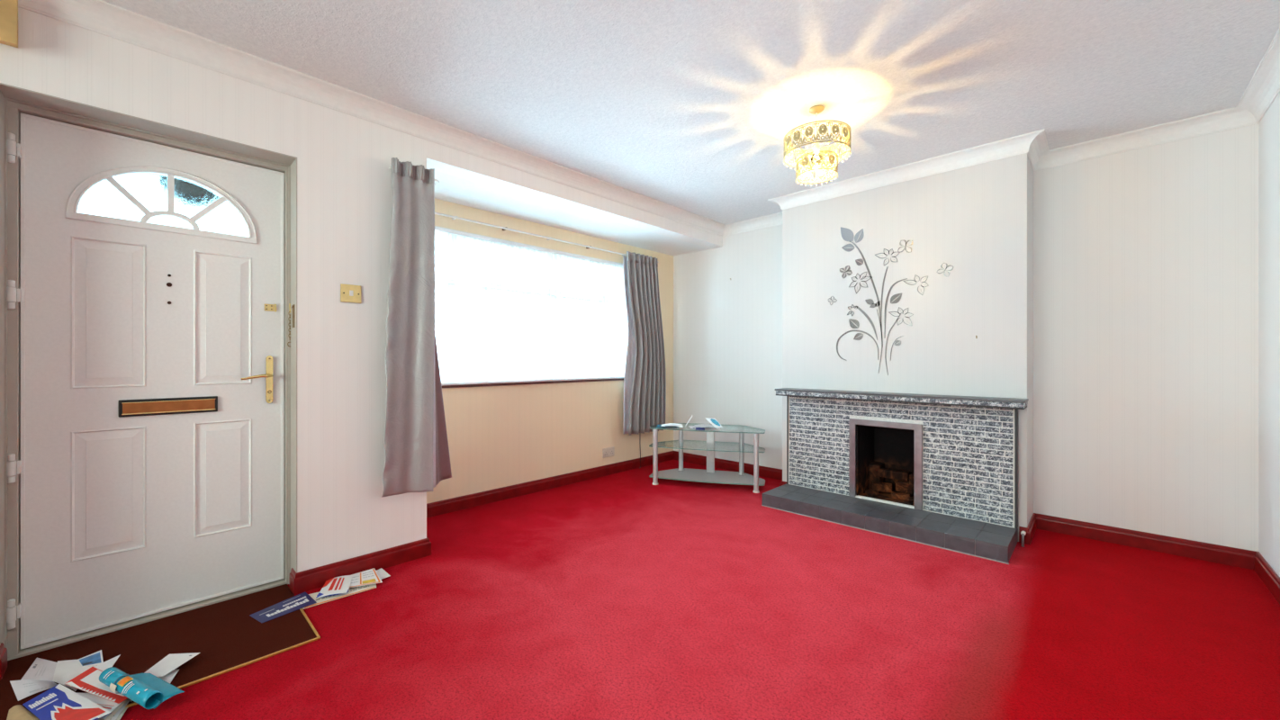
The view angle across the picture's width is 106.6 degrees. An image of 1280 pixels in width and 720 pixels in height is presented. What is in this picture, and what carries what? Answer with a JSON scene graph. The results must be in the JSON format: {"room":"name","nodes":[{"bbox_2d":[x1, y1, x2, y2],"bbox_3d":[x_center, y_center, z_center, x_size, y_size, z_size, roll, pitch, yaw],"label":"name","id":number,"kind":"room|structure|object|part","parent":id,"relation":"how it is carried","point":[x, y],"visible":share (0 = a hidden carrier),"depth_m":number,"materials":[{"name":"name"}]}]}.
{"room":"living room","nodes":[
{"label":"living room","id":0,"kind":"room"},
{"bbox_2d":[0,7,722,572],"bbox_3d":[-1.718,-0.107,2.750,0.850,2.415,6.480,0,0,44],"label":"wall","id":1,"kind":"structure","parent":0,"point":[345,192],"depth_m":2.34,"materials":[{"name":"paint"}]},
{"bbox_2d":[0,659,1,679],"bbox_3d":[-2.868,1.052,0.930,0.017,0.095,1.962,0,0,44],"label":"baseboard","id":2,"kind":"structure","parent":1,"relation":"attached to","point":[0,660],"depth_m":1.63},
{"bbox_2d":[0,642,7,677],"bbox_3d":[-2.223,1.052,1.658,0.097,0.095,0.017,0,0,44],"label":"baseboard","id":3,"kind":"structure","parent":1,"relation":"attached to","point":[3,651],"depth_m":1.67,"materials":[{"name":"red wood"}]},
{"bbox_2d":[0,0,18,47],"bbox_3d":[-2.260,-1.186,1.529,0.062,0.228,0.330,0,0,44],"label":"wooden box","id":4,"kind":"object","parent":1,"relation":"attached to","point":[8,8],"visible":1,"depth_m":1.61,"materials":[{"name":"brown wood"}]},
{"bbox_2d":[6,112,284,649],"bbox_3d":[-2.034,0.082,2.047,0.111,1.996,0.824,0,0,44],"label":"door","id":5,"kind":"structure","parent":1,"relation":"in","point":[150,295],"depth_m":2.00,"materials":[{"name":"white plastic"}]},
{"bbox_3d":[-2.041,-0.684,2.075,0.004,0.231,0.542,0,0,44],"label":"fanlight glass","id":6,"kind":"part","parent":5,"relation":"part of","materials":[{"name":"clear glass"}]},
{"bbox_3d":[-1.802,0.083,2.245,0.053,0.028,0.121,0,0,44],"label":"lever","id":7,"kind":"part","parent":5,"relation":"part of","materials":[{"name":"gold metal"}]},
{"bbox_3d":[-1.788,0.098,2.302,0.009,0.230,0.027,0,0,44],"label":"handle","id":8,"kind":"part","parent":5,"relation":"part of","materials":[{"name":"gold metal"}]},
{"bbox_3d":[-1.787,-0.249,2.307,0.046,0.038,0.008,0,0,-38],"label":"chain plate","id":9,"kind":"part","parent":5,"relation":"part of","materials":[{"name":"gold metal"}]},
{"bbox_2d":[0,82,297,660],"bbox_3d":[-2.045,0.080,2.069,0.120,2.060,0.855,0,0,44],"label":"door frame","id":10,"kind":"structure","parent":1,"relation":"attached to","point":[13,108],"depth_m":1.76,"materials":[{"name":"white wood"}]},
{"bbox_2d":[287,303,290,346],"bbox_3d":[-1.705,-0.166,2.323,0.015,0.212,0.020,0,0,16],"label":"chain","id":11,"kind":"object","parent":1,"relation":"attached to","point":[289,303],"visible":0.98,"depth_m":2.32,"materials":[{"name":"gold metal"}]},
{"bbox_2d":[288,567,297,594],"bbox_3d":[-1.642,1.052,2.262,0.097,0.095,0.017,0,0,44],"label":"baseboard","id":12,"kind":"structure","parent":1,"relation":"attached to","point":[292,576],"depth_m":2.26,"materials":[{"name":"red wood"}]},
{"bbox_2d":[291,304,294,327],"bbox_3d":[-1.658,-0.205,2.279,0.040,0.110,0.006,0,0,44],"label":"strike plate","id":13,"kind":"object","parent":1,"relation":"attached to","point":[292,306],"visible":1,"depth_m":2.28,"materials":[{"name":"gold metal"}]},
{"bbox_2d":[340,283,360,303],"bbox_3d":[-1.454,-0.330,2.402,0.013,0.090,0.093,0,0,44],"label":"light switch","id":14,"kind":"object","parent":1,"relation":"attached to","point":[348,292],"visible":1,"depth_m":2.40,"materials":[{"name":"gold metal"}]},
{"bbox_2d":[293,538,431,594],"bbox_3d":[-1.399,1.052,2.457,0.017,0.095,0.634,0,0,44],"label":"baseboard","id":15,"kind":"structure","parent":1,"relation":"attached to","point":[315,578],"depth_m":2.43,"materials":[{"name":"red wood"}]},
{"bbox_2d":[18,0,725,236],"bbox_3d":[-1.330,-1.272,2.480,0.085,0.085,6.330,0,0,44],"label":"trim","id":16,"kind":"structure","parent":1,"relation":"attached to","point":[99,16],"depth_m":2.26,"materials":[{"name":"paint"}]},
{"bbox_2d":[426,198,673,503],"bbox_3d":[-0.712,-0.016,4.279,0.220,2.232,3.180,0,0,44],"label":"wall","id":17,"kind":"structure","parent":0,"point":[503,436],"depth_m":3.98,"materials":[{"name":"beige paint"}]},
{"bbox_2d":[389,166,658,262],"bbox_3d":[-0.778,-1.014,3.875,0.563,0.020,2.889,0,0,31],"label":"rail","id":18,"kind":"object","parent":17,"relation":"attached to","point":[437,181],"visible":0.63,"depth_m":3.75,"materials":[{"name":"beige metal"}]},
{"bbox_2d":[381,157,451,497],"bbox_3d":[-1.187,-0.159,2.594,0.104,1.759,0.433,0,0,35],"label":"curtain","id":19,"kind":"object","parent":18,"relation":"hanging from","point":[417,457],"visible":1,"depth_m":2.55,"materials":[{"name":"grey fabric"}]},
{"bbox_2d":[622,251,666,435],"bbox_3d":[0.052,-0.149,4.750,0.086,1.758,0.569,0,0,44],"label":"curtain","id":20,"kind":"object","parent":18,"relation":"hanging from","point":[644,379],"visible":0.98,"depth_m":4.71,"materials":[{"name":"grey fabric"}]},
{"bbox_2d":[434,225,627,387],"bbox_3d":[-0.780,-0.364,4.109,0.118,1.143,2.480,0,0,44],"label":"window","id":21,"kind":"structure","parent":17,"relation":"in","point":[455,384],"depth_m":3.95,"materials":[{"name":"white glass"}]},
{"bbox_3d":[-0.802,-0.922,4.019,0.013,0.028,2.320,0,0,44],"label":"head trim","id":22,"kind":"part","parent":21,"relation":"part of","materials":[{"name":"beige paint"}]},
{"bbox_2d":[434,230,627,382],"bbox_3d":[-0.794,-0.367,3.998,0.019,1.065,2.180,0,0,44],"label":"window blind","id":23,"kind":"object","parent":21,"relation":"hanging from","point":[490,316],"visible":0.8,"depth_m":3.85,"materials":[{"name":"white fabric"}]},
{"bbox_3d":[-0.901,0.179,3.983,0.118,0.018,2.110,0,0,44],"label":"sill","id":24,"kind":"part","parent":21,"relation":"part of","materials":[{"name":"white plastic"}]},
{"bbox_3d":[-0.787,-0.365,4.143,0.004,1.070,2.400,0,0,44],"label":"pane","id":25,"kind":"part","parent":21,"relation":"part of","materials":[{"name":"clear glass"}]},
{"bbox_2d":[426,450,673,517],"bbox_3d":[-0.644,1.052,4.179,0.017,0.095,2.930,0,0,44],"label":"baseboard","id":26,"kind":"structure","parent":17,"relation":"attached to","point":[466,501],"depth_m":3.93,"materials":[{"name":"red wood"}]},
{"bbox_2d":[602,446,614,458],"bbox_3d":[-0.299,0.886,4.540,0.014,0.088,0.148,0,0,44],"label":"wall socket","id":27,"kind":"object","parent":17,"relation":"attached to","point":[608,452],"visible":1,"depth_m":4.54,"materials":[{"name":"beige plastic"}]},
{"bbox_2d":[426,168,710,255],"bbox_3d":[-0.517,-1.207,4.092,0.780,0.150,3.180,0,0,44],"label":"ceiling","id":28,"kind":"structure","parent":0,"point":[450,188],"depth_m":3.76,"materials":[{"name":"white paint"}]},
{"bbox_2d":[101,0,1279,225],"bbox_3d":[-0.200,-1.375,1.393,3.720,0.120,6.630,0,0,44],"label":"ceiling","id":29,"kind":"structure","parent":0,"point":[689,105],"depth_m":2.17,"materials":[{"name":"white paint"}]},
{"bbox_2d":[783,105,851,186],"bbox_3d":[0.928,-1.129,2.507,0.337,0.371,0.336,0,0,-28],"label":"pendant light","id":30,"kind":"object","parent":29,"relation":"hanging from","point":[815,159],"visible":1,"depth_m":2.45,"materials":[{"name":"gold glass"}]},
{"bbox_3d":[0.928,-1.212,2.507,0.007,0.165,0.007,0,0,44],"label":"cord","id":31,"kind":"part","parent":30,"relation":"part of","materials":[{"name":"white plastic"}]},
{"bbox_3d":[0.928,-1.006,2.507,0.206,0.095,0.207,0,0,44],"label":"lamp shade","id":32,"kind":"part","parent":30,"relation":"part of","materials":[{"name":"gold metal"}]},
{"bbox_3d":[0.928,-1.122,2.507,0.332,0.107,0.332,0,0,44],"label":"lamp shade","id":33,"kind":"part","parent":30,"relation":"part of","materials":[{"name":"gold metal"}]},
{"bbox_2d":[119,459,1279,719],"bbox_3d":[-0.391,1.160,1.591,4.010,0.120,6.350,0,0,44],"label":"floor","id":34,"kind":"structure","parent":0,"point":[619,596],"depth_m":1.92,"materials":[{"name":"red carpet"}]},
{"bbox_2d":[115,700,132,719],"bbox_3d":[-1.707,1.096,1.505,0.312,0.002,0.111,0,0,11],"label":"newspaper","id":35,"kind":"object","parent":34,"relation":"on","point":[122,712],"visible":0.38,"depth_m":1.47,"materials":[{"name":"beige paper"}]},
{"bbox_2d":[96,698,130,719],"bbox_3d":[-1.710,1.092,1.509,0.289,0.002,0.106,0,0,12],"label":"newspaper","id":36,"kind":"object","parent":35,"relation":"on","point":[121,708],"visible":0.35,"depth_m":1.48,"materials":[{"name":"white paper"}]},
{"bbox_2d":[99,698,128,719],"bbox_3d":[-1.714,1.088,1.513,0.266,0.002,0.100,0,0,14],"label":"newspaper","id":37,"kind":"object","parent":36,"relation":"on","point":[115,710],"visible":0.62,"depth_m":1.47,"materials":[{"name":"beige paper"}]},
{"bbox_2d":[77,693,123,719],"bbox_3d":[-1.716,1.084,1.518,0.243,0.002,0.095,0,0,17],"label":"newspaper","id":38,"kind":"object","parent":37,"relation":"on","point":[106,704],"visible":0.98,"depth_m":1.50,"materials":[{"name":"white paper"}]},
{"bbox_2d":[64,667,127,703],"bbox_3d":[-1.769,1.074,1.569,0.312,0.010,0.074,0,0,20],"label":"flyer","id":39,"kind":"object","parent":38,"relation":"on","point":[88,681],"visible":0.57,"depth_m":1.57,"materials":[{"name":"red paper"}]},
{"bbox_3d":[-1.760,1.073,1.578,0.250,0.007,0.047,0,0,20],"label":"white panel","id":40,"kind":"part","parent":39,"relation":"part of","materials":[{"name":"paper"}]},
{"bbox_2d":[86,654,120,671],"bbox_3d":[-1.853,1.071,1.617,0.069,0.013,0.198,0,0,-30],"label":"paper","id":41,"kind":"object","parent":39,"relation":"on","point":[109,663],"visible":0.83,"depth_m":1.67,"materials":[{"name":"white paper"}]},
{"bbox_2d":[99,667,184,709],"bbox_3d":[-1.616,1.047,1.543,0.281,0.059,0.102,0,0,22],"label":"leaflet","id":42,"kind":"object","parent":34,"relation":"on","point":[148,690],"visible":1,"depth_m":1.51,"materials":[{"name":"teal paper"}]},
{"bbox_2d":[109,681,134,694],"bbox_3d":[-1.636,1.039,1.507,0.090,0.036,0.056,0,0,44],"label":"print","id":43,"kind":"object","parent":42,"relation":"attached to","point":[121,687],"depth_m":1.51,"materials":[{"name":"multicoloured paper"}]},
{"bbox_2d":[0,584,320,719],"bbox_3d":[-1.783,1.097,1.795,0.650,0.010,0.848,0,0,44],"label":"doormat","id":44,"kind":"object","parent":34,"relation":"on","point":[224,634],"visible":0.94,"depth_m":1.83,"materials":[{"name":"brown carpet"}]},
{"bbox_2d":[6,704,39,719],"bbox_3d":[-1.867,1.088,1.433,0.207,0.015,0.056,0,0,24],"label":"envelope","id":45,"kind":"object","parent":44,"relation":"on","point":[18,712],"visible":1,"depth_m":1.46,"materials":[{"name":"beige paper"}]},
{"bbox_2d":[9,679,57,701],"bbox_3d":[-1.985,1.069,1.548,0.127,0.045,0.049,0,0,-16],"label":"folded letter","id":46,"kind":"object","parent":44,"relation":"on","point":[23,689],"visible":1,"depth_m":1.55,"materials":[{"name":"paper"}]},
{"bbox_2d":[20,658,56,681],"bbox_3d":[-2.090,1.086,1.663,0.246,0.003,0.088,0,0,44],"label":"envelope","id":47,"kind":"object","parent":44,"relation":"on","point":[40,669],"visible":0.85,"depth_m":1.66,"materials":[{"name":"paper"}]},
{"bbox_2d":[22,684,111,719],"bbox_3d":[-1.782,1.076,1.468,0.344,0.008,0.101,0,0,22],"label":"leaflet","id":48,"kind":"object","parent":44,"relation":"on","point":[59,702],"visible":1,"depth_m":1.48,"materials":[{"name":"paper"}]},
{"bbox_2d":[52,659,96,691],"bbox_3d":[-1.951,1.082,1.653,0.281,0.009,0.107,0,0,44],"label":"white letter","id":49,"kind":"object","parent":44,"relation":"on","point":[66,671],"visible":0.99,"depth_m":1.65,"materials":[{"name":"paper"}]},
{"bbox_2d":[75,649,103,667],"bbox_3d":[-1.955,1.074,1.694,0.112,0.011,0.062,0,0,39],"label":"photo card","id":50,"kind":"object","parent":49,"relation":"on","point":[94,659],"visible":1,"depth_m":1.70,"materials":[{"name":"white paper"}]},
{"bbox_2d":[79,652,101,666],"bbox_3d":[-1.956,1.074,1.697,0.082,0.008,0.057,0,0,44],"label":"picture","id":51,"kind":"object","parent":50,"relation":"on","point":[94,659],"depth_m":1.70},
{"bbox_2d":[157,669,179,683],"bbox_3d":[-1.634,1.090,1.638,0.142,0.006,0.074,0,0,12],"label":"slip","id":52,"kind":"object","parent":44,"relation":"on","point":[168,678],"visible":0.41,"depth_m":1.63,"materials":[{"name":"white paper"}]},
{"bbox_2d":[144,652,199,676],"bbox_3d":[-1.663,1.074,1.675,0.121,0.015,0.125,0,0,4],"label":"small letter","id":53,"kind":"object","parent":52,"relation":"on","point":[172,662],"visible":0.92,"depth_m":1.68,"materials":[{"name":"white paper"}]},
{"bbox_2d":[249,591,316,622],"bbox_3d":[-1.571,1.092,2.103,0.157,0.004,0.222,0,0,35],"label":"leaflet","id":54,"kind":"object","parent":44,"relation":"on","point":[303,599],"visible":1,"depth_m":2.09,"materials":[{"name":"blue paper"}]},
{"bbox_2d":[302,583,376,609],"bbox_3d":[-1.397,1.095,2.230,0.291,0.004,0.140,0,0,-33],"label":"leaflet","id":55,"kind":"object","parent":34,"relation":"on","point":[356,590],"visible":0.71,"depth_m":2.21,"materials":[{"name":"beige paper"}]},
{"bbox_2d":[315,575,352,598],"bbox_3d":[-1.448,1.080,2.263,0.127,0.023,0.182,0,0,-24],"label":"flyer","id":56,"kind":"object","parent":55,"relation":"on","point":[338,585],"visible":1,"depth_m":2.26,"materials":[{"name":"white paper"}]},
{"bbox_2d":[349,567,382,587],"bbox_3d":[-1.361,1.077,2.354,0.176,0.017,0.155,0,0,-23],"label":"flyer","id":57,"kind":"object","parent":55,"relation":"on","point":[367,577],"visible":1,"depth_m":2.34,"materials":[{"name":"paper"}]},
{"bbox_2d":[376,567,390,579],"bbox_3d":[-1.307,1.086,2.411,0.118,0.011,0.059,0,0,44],"label":"envelope","id":58,"kind":"object","parent":34,"relation":"on","point":[383,574],"visible":0.83,"depth_m":2.41,"materials":[{"name":"white paper"}]},
{"bbox_2d":[649,423,765,493],"bbox_3d":[0.604,0.854,4.250,0.993,0.493,0.437,0,0,17],"label":"stand","id":59,"kind":"object","parent":34,"relation":"on","point":[710,446],"visible":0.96,"depth_m":4.21,"materials":[{"name":"clear glass"}]},
{"bbox_3d":[0.135,0.852,4.193,0.042,0.472,0.042,0,0,44],"label":"leg","id":60,"kind":"part","parent":59,"relation":"part of","materials":[{"name":"silver metal"}]},
{"bbox_2d":[656,424,679,427],"bbox_3d":[0.254,0.604,4.289,0.204,0.003,0.182,0,0,8],"label":"magazine","id":61,"kind":"object","parent":59,"relation":"on","point":[658,426],"visible":0.7,"depth_m":4.24,"materials":[{"name":"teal paper"}]},
{"bbox_2d":[661,423,682,427],"bbox_3d":[0.287,0.592,4.272,0.217,0.016,0.152,0,0,14],"label":"booklet","id":62,"kind":"object","parent":61,"relation":"on","point":[667,424],"visible":1,"depth_m":4.28,"materials":[{"name":"white paper"}]},
{"bbox_3d":[0.383,0.852,4.457,0.042,0.472,0.042,0,0,44],"label":"leg","id":63,"kind":"part","parent":59,"relation":"part of","materials":[{"name":"silver metal"}]},
{"bbox_2d":[695,427,704,430],"bbox_3d":[0.518,0.596,4.085,0.086,0.019,0.032,0,0,19],"label":"flyer","id":64,"kind":"object","parent":59,"relation":"on","point":[697,428],"visible":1,"depth_m":4.08,"materials":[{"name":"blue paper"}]},
{"bbox_2d":[688,425,720,430],"bbox_3d":[0.561,0.604,4.183,0.300,0.005,0.170,0,0,17],"label":"leaflet","id":65,"kind":"object","parent":59,"relation":"on","point":[690,427],"visible":0.47,"depth_m":4.17,"materials":[{"name":"white paper"}]},
{"bbox_2d":[694,423,716,429],"bbox_3d":[0.570,0.589,4.180,0.212,0.021,0.161,0,0,14],"label":"magazine","id":66,"kind":"object","parent":65,"relation":"on","point":[699,425],"visible":0.89,"depth_m":4.18,"materials":[{"name":"paper"}]},
{"bbox_2d":[704,417,722,427],"bbox_3d":[0.645,0.552,4.134,0.059,0.071,0.169,0,0,-37],"label":"card","id":67,"kind":"object","parent":66,"relation":"on","point":[713,421],"visible":1,"depth_m":4.13,"materials":[{"name":"white paper"}]},
{"bbox_2d":[710,418,720,426],"bbox_3d":[0.653,0.550,4.135,0.100,0.060,0.036,0,0,44],"label":"flower picture","id":68,"kind":"object","parent":67,"relation":"attached to","point":[713,421],"depth_m":4.13,"materials":[{"name":"blue paper"}]},
{"bbox_2d":[649,423,765,433],"bbox_3d":[0.604,0.611,4.251,0.993,0.008,0.435,0,0,17],"label":"glass shelf","id":69,"kind":"object","parent":59,"relation":"attached to","point":[726,428],"depth_m":4.18,"materials":[{"name":"clear glass"}]},
{"bbox_2d":[649,440,765,452],"bbox_3d":[0.604,0.771,4.251,0.993,0.008,0.435,0,0,17],"label":"glass shelf","id":70,"kind":"object","parent":59,"relation":"attached to","point":[689,445],"depth_m":4.26,"materials":[{"name":"clear glass"}]},
{"bbox_2d":[649,468,765,486],"bbox_3d":[0.604,1.041,4.251,0.993,0.008,0.435,0,0,17],"label":"glass shelf","id":71,"kind":"object","parent":59,"relation":"attached to","point":[712,476],"depth_m":4.24,"materials":[{"name":"glass"}]},
{"bbox_3d":[0.914,0.852,4.294,0.042,0.472,0.042,0,0,44],"label":"leg","id":72,"kind":"part","parent":59,"relation":"part of","materials":[{"name":"silver metal"}]},
{"bbox_3d":[0.960,0.852,3.940,0.042,0.472,0.042,0,0,44],"label":"leg","id":73,"kind":"part","parent":59,"relation":"part of","materials":[{"name":"silver metal"}]},
{"bbox_2d":[761,387,1028,564],"bbox_3d":[1.722,0.668,3.342,1.549,0.864,0.785,0,0,44],"label":"fireplace","id":74,"kind":"object","parent":34,"relation":"on","point":[932,470],"visible":1,"depth_m":3.17,"materials":[{"name":"tile"}]},
{"bbox_3d":[1.717,1.002,3.352,0.387,0.011,0.036,0,0,44],"label":"frame sill","id":75,"kind":"part","parent":74,"relation":"part of","materials":[{"name":"silver metal"}]},
{"bbox_3d":[1.710,0.722,3.342,0.474,0.571,0.020,0,0,44],"label":"metal frame","id":76,"kind":"part","parent":74,"relation":"part of","materials":[{"name":"metal"}]},
{"bbox_2d":[1020,531,1026,547],"bbox_3d":[2.259,1.059,2.812,0.022,0.083,0.049,0,0,44],"label":"gas pipe","id":77,"kind":"object","parent":34,"relation":"on","point":[1023,533],"visible":1,"depth_m":2.80,"materials":[{"name":"metal"}]},
{"bbox_2d":[782,153,1033,541],"bbox_3d":[1.873,-0.107,3.527,1.573,2.415,0.380,0,0,44],"label":"wall","id":78,"kind":"structure","parent":0,"point":[977,220],"depth_m":3.23,"materials":[{"name":"paint"}]},
{"bbox_2d":[779,480,786,486],"bbox_3d":[1.179,1.052,3.919,0.065,0.095,0.017,0,0,44],"label":"baseboard","id":79,"kind":"structure","parent":78,"relation":"attached to","point":[782,482],"depth_m":3.92,"materials":[{"name":"red wood"}]},
{"bbox_2d":[839,265,852,278],"bbox_3d":[1.544,-0.653,3.578,0.094,0.094,0.001,0,0,44],"label":"sticker","id":80,"kind":"object","parent":78,"relation":"attached to","point":[846,266],"visible":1,"depth_m":3.58,"materials":[{"name":"grey plastic"}]},
{"bbox_2d":[836,227,928,375],"bbox_3d":[1.715,-0.441,3.414,0.617,1.112,0.001,0,0,44],"label":"sticker","id":81,"kind":"object","parent":78,"relation":"attached to","point":[847,234],"visible":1,"depth_m":3.45,"materials":[{"name":"grey plastic"}]},
{"bbox_2d":[847,304,858,316],"bbox_3d":[1.579,-0.363,3.545,0.084,0.093,0.001,0,0,44],"label":"flower","id":82,"kind":"object","parent":81,"relation":"on","point":[856,306],"depth_m":3.55,"materials":[{"name":"grey paint"}]},
{"bbox_3d":[1.602,-0.103,3.523,0.304,0.230,0.001,0,0,44],"label":"stem","id":83,"kind":"part","parent":81,"relation":"part of","materials":[{"name":"grey mirror"}]},
{"bbox_2d":[848,271,871,293],"bbox_3d":[1.620,-0.560,3.506,0.166,0.157,0.001,0,0,44],"label":"flower","id":84,"kind":"object","parent":81,"relation":"on","point":[869,276],"depth_m":3.51,"materials":[{"name":"grey paint"}]},
{"bbox_3d":[1.647,-0.483,3.480,0.231,0.798,0.001,0,0,44],"label":"stem","id":85,"kind":"part","parent":81,"relation":"part of","materials":[{"name":"grey mirror"}]},
{"bbox_3d":[1.650,-0.266,3.477,0.155,0.261,0.001,0,0,44],"label":"stem","id":86,"kind":"part","parent":81,"relation":"part of","materials":[{"name":"grey mirror"}]},
{"bbox_3d":[1.715,-0.130,3.414,0.042,0.466,0.001,0,0,44],"label":"stem","id":87,"kind":"part","parent":81,"relation":"part of","materials":[{"name":"grey mirror"}]},
{"bbox_3d":[1.738,-0.415,3.393,0.050,0.483,0.001,0,0,44],"label":"stem","id":88,"kind":"part","parent":81,"relation":"part of","materials":[{"name":"grey mirror"}]},
{"bbox_2d":[874,248,900,265],"bbox_3d":[1.751,-0.725,3.380,0.168,0.125,0.001,0,0,44],"label":"flower","id":89,"kind":"object","parent":81,"relation":"on","point":[884,248],"depth_m":3.37,"materials":[{"name":"grey paint"}]},
{"bbox_3d":[1.780,-0.106,3.352,0.107,0.441,0.001,0,0,44],"label":"stem","id":90,"kind":"part","parent":81,"relation":"part of","materials":[{"name":"grey mirror"}]},
{"bbox_3d":[1.791,-0.352,3.341,0.147,0.410,0.001,0,0,44],"label":"stem","id":91,"kind":"part","parent":81,"relation":"part of","materials":[{"name":"grey mirror"}]},
{"bbox_3d":[1.796,-0.074,3.336,0.088,0.174,0.001,0,0,44],"label":"stem","id":92,"kind":"part","parent":81,"relation":"part of","materials":[{"name":"grey mirror"}]},
{"bbox_2d":[889,306,913,325],"bbox_3d":[1.814,-0.294,3.319,0.163,0.137,0.001,0,0,44],"label":"flower","id":93,"kind":"object","parent":81,"relation":"on","point":[896,321],"depth_m":3.32,"materials":[{"name":"grey paint"}]},
{"bbox_2d":[902,274,928,295],"bbox_3d":[1.881,-0.503,3.255,0.157,0.147,0.001,0,0,44],"label":"flower","id":94,"kind":"object","parent":81,"relation":"on","point":[915,274],"depth_m":3.24,"materials":[{"name":"grey paint"}]},
{"bbox_2d":[897,239,912,252],"bbox_3d":[1.834,-0.781,3.300,0.096,0.095,0.001,0,0,44],"label":"sticker","id":95,"kind":"object","parent":78,"relation":"attached to","point":[905,241],"visible":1,"depth_m":3.30,"materials":[{"name":"grey plastic"}]},
{"bbox_2d":[767,128,1044,209],"bbox_3d":[1.711,-1.272,3.360,1.743,0.085,0.085,0,0,44],"label":"trim","id":96,"kind":"structure","parent":78,"relation":"attached to","point":[1017,145],"depth_m":3.23,"materials":[{"name":"paint"}]},
{"bbox_2d":[936,262,953,276],"bbox_3d":[2.004,-0.587,3.136,0.096,0.096,0.001,0,0,44],"label":"sticker","id":97,"kind":"object","parent":78,"relation":"attached to","point":[947,265],"visible":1,"depth_m":3.13,"materials":[{"name":"grey plastic"}]},
{"bbox_2d":[1018,526,1030,545],"bbox_3d":[2.295,1.052,2.845,0.052,0.095,0.017,0,0,44],"label":"baseboard","id":98,"kind":"structure","parent":78,"relation":"attached to","point":[1027,537],"depth_m":2.84,"materials":[{"name":"red wood"}]},
{"bbox_2d":[1027,513,1036,542],"bbox_3d":[2.439,1.052,2.970,0.017,0.095,0.397,0,0,44],"label":"baseboard","id":99,"kind":"structure","parent":78,"relation":"attached to","point":[1032,526],"depth_m":2.95,"materials":[{"name":"red wood"}]},
{"bbox_2d":[673,123,1258,551],"bbox_3d":[1.902,-0.107,3.866,4.120,2.415,0.150,0,0,44],"label":"wall","id":100,"kind":"structure","parent":0,"point":[1146,259],"depth_m":2.83,"materials":[{"name":"paint"}]},
{"bbox_2d":[673,450,782,480],"bbox_3d":[0.896,1.052,4.719,1.487,0.095,0.017,0,0,44],"label":"baseboard","id":101,"kind":"structure","parent":100,"relation":"attached to","point":[721,464],"depth_m":4.71,"materials":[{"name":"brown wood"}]},
{"bbox_2d":[723,211,782,236],"bbox_3d":[1.107,-1.272,4.469,0.837,0.085,0.085,0,0,44],"label":"trim","id":102,"kind":"structure","parent":100,"relation":"attached to","point":[775,219],"depth_m":4.51,"materials":[{"name":"paint"}]},
{"bbox_2d":[1027,129,1049,171],"bbox_3d":[2.440,-1.272,2.922,0.085,0.085,0.465,0,0,44],"label":"trim","id":103,"kind":"structure","parent":100,"relation":"attached to","point":[1039,146],"depth_m":2.91,"materials":[{"name":"paint"}]},
{"bbox_2d":[1034,107,1256,171],"bbox_3d":[2.869,-1.272,2.773,0.910,0.085,0.085,0,0,44],"label":"trim","id":104,"kind":"structure","parent":100,"relation":"attached to","point":[1230,118],"depth_m":2.73,"materials":[{"name":"paint"}]},
{"bbox_2d":[1034,513,1256,569],"bbox_3d":[2.893,1.052,2.797,0.910,0.095,0.017,0,0,44],"label":"baseboard","id":105,"kind":"structure","parent":100,"relation":"attached to","point":[1238,557],"depth_m":2.75,"materials":[{"name":"red wood"}]},
{"bbox_2d":[1258,92,1279,576],"bbox_3d":[1.086,-0.107,0.155,0.150,2.415,6.630,0,0,44],"label":"wall","id":106,"kind":"structure","parent":0,"point":[1269,124],"depth_m":2.33,"materials":[{"name":"paint"}]},
{"bbox_2d":[1235,27,1279,123],"bbox_3d":[1.002,-1.272,0.237,0.085,0.085,6.330,0,0,44],"label":"trim","id":107,"kind":"structure","parent":106,"relation":"attached to","point":[1263,88],"depth_m":2.24,"materials":[{"name":"paint"}]},
{"bbox_2d":[1253,551,1279,604],"bbox_3d":[1.026,1.052,0.213,0.017,0.095,6.330,0,0,44],"label":"baseboard","id":108,"kind":"structure","parent":106,"relation":"attached to","point":[1266,572],"depth_m":2.30,"materials":[{"name":"red wood"}]}
]}

